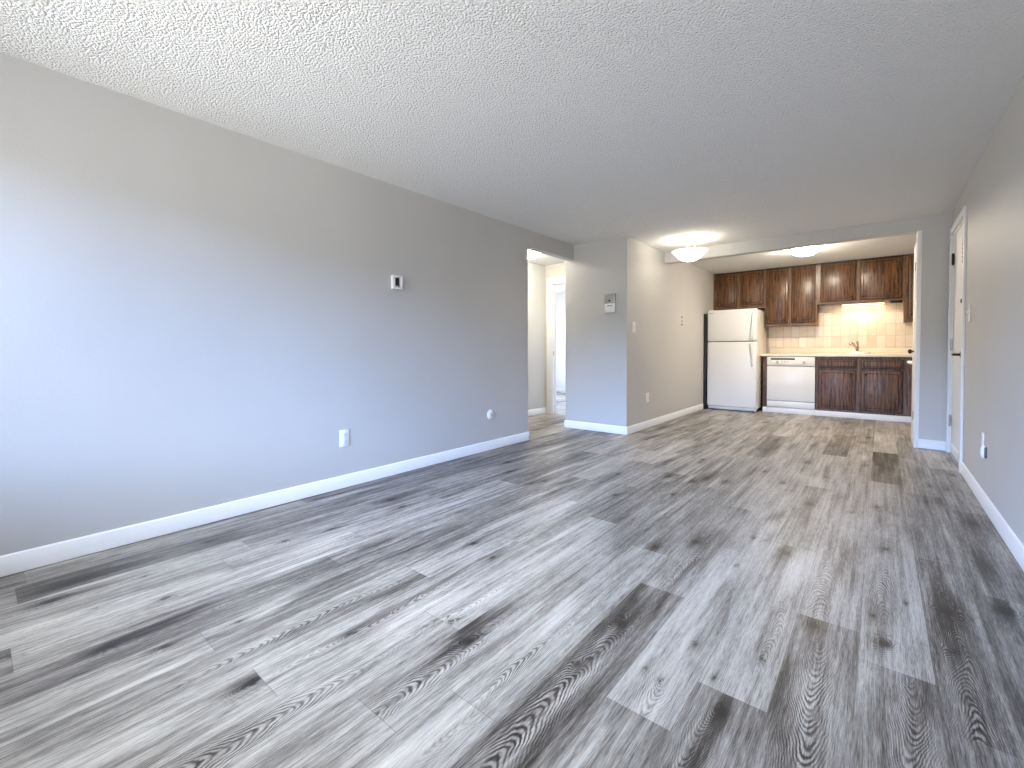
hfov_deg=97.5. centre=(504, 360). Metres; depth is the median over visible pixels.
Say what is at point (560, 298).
wall
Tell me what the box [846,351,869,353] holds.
sink
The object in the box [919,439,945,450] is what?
baseboard
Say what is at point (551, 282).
door frame
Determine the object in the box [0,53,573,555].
wall
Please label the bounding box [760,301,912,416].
wall
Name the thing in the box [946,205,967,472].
door
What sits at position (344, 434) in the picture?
wall outlet
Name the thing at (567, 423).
baseboard
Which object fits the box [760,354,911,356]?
countertop
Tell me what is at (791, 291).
upper cabinet
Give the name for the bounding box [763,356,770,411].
filler panel
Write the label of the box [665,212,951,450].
wall
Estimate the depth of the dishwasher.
7.29 m
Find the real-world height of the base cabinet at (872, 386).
0.930 m
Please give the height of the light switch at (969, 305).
0.136 m
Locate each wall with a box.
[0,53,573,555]
[528,262,545,409]
[545,263,564,413]
[556,293,565,392]
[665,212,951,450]
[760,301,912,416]
[950,76,1023,545]
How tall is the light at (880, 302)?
0.033 m
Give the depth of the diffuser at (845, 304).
7.04 m
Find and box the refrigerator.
[707,308,766,411]
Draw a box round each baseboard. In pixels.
[0,431,529,576]
[528,407,545,415]
[556,388,565,392]
[564,420,627,434]
[626,403,702,434]
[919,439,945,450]
[960,462,1023,571]
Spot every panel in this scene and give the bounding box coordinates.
[604,293,615,312]
[703,314,707,408]
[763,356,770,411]
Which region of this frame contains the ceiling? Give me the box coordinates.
[0,0,1023,293]
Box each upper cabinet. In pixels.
[713,269,764,309]
[765,264,818,326]
[817,255,904,305]
[903,254,913,322]
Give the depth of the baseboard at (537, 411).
7.27 m
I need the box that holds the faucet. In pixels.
[849,341,858,350]
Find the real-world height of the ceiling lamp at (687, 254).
0.297 m
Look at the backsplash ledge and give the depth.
7.43 m
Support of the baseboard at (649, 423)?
attached to the wall partition at (611, 368)
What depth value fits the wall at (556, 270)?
7.41 m
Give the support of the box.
attached to the upper cabinet at (877, 279)
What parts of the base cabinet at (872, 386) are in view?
rail, door, drawer, rail, rail, rail, door, rail, rail, drawer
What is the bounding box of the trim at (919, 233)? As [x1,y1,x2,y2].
[913,231,921,447]
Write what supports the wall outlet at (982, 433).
attached to the wall at (993, 194)
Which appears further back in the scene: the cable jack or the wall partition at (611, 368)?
the wall partition at (611, 368)
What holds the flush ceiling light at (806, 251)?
attached to the ceiling
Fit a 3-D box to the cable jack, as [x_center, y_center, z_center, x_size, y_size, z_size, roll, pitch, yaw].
[-0.141,0.571,4.726,0.018,0.104,0.104,1,2,40]
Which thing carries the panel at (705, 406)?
on the floor
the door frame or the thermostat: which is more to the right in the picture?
the door frame
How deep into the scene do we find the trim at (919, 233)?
4.73 m
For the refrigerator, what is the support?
on the floor
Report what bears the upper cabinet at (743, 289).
attached to the wall at (874, 325)
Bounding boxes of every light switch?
[632,322,635,332]
[966,304,970,321]
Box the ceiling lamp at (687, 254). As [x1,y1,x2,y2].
[672,238,707,262]
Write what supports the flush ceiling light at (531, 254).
attached to the ceiling
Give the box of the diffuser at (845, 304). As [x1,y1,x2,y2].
[843,303,883,305]
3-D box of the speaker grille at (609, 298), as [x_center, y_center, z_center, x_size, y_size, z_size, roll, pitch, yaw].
[1.315,-0.772,5.621,0.134,0.109,0.004,1,2,40]
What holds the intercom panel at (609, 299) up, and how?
attached to the wall partition at (611, 368)
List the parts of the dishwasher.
door, control panel, access panel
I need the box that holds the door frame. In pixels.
[547,276,564,413]
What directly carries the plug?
attached to the wall at (993, 194)
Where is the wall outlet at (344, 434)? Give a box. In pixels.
[340,429,348,446]
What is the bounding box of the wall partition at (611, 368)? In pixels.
[565,236,713,432]
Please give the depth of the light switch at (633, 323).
5.64 m
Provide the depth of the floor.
1.76 m
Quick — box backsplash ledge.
[770,348,911,353]
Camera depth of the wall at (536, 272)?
7.25 m
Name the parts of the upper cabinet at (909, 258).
door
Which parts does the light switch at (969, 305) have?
plate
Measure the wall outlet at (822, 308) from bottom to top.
0.124 m
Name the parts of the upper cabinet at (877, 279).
rail, door, moulding, rail, door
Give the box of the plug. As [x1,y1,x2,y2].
[980,445,986,458]
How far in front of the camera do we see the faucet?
7.13 m
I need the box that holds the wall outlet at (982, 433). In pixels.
[981,432,983,445]
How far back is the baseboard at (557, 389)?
11.09 m
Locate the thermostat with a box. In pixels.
[391,275,402,289]
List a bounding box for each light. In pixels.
[528,250,540,259]
[790,246,820,256]
[841,301,884,305]
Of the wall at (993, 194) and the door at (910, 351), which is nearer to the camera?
the wall at (993, 194)
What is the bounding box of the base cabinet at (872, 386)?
[815,357,911,422]
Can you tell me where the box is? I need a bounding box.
[890,300,902,302]
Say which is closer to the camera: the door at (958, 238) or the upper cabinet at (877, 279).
the door at (958, 238)
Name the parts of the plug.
plate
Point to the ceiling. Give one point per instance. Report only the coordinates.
(658, 124)
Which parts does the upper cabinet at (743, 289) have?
rail, door, moulding, rail, door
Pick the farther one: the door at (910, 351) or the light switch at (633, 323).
the light switch at (633, 323)
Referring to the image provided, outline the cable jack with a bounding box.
[487,410,493,418]
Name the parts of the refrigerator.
fresh food door, freezer door, handle, handle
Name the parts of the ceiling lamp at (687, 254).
lamp shade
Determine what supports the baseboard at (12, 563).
attached to the wall at (195, 313)
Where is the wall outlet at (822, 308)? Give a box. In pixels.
[820,305,824,312]
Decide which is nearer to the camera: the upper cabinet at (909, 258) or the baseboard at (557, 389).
the upper cabinet at (909, 258)
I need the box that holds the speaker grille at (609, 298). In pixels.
[605,294,614,302]
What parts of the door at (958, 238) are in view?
lever handle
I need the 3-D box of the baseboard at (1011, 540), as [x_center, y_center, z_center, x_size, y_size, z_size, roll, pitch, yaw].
[1.718,0.968,1.237,0.013,0.096,6.663,1,2,40]
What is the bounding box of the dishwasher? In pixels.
[767,356,815,414]
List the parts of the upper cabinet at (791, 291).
rail, door, moulding, rail, door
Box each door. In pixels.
[908,242,916,443]
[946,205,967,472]
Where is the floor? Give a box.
[0,392,1023,767]

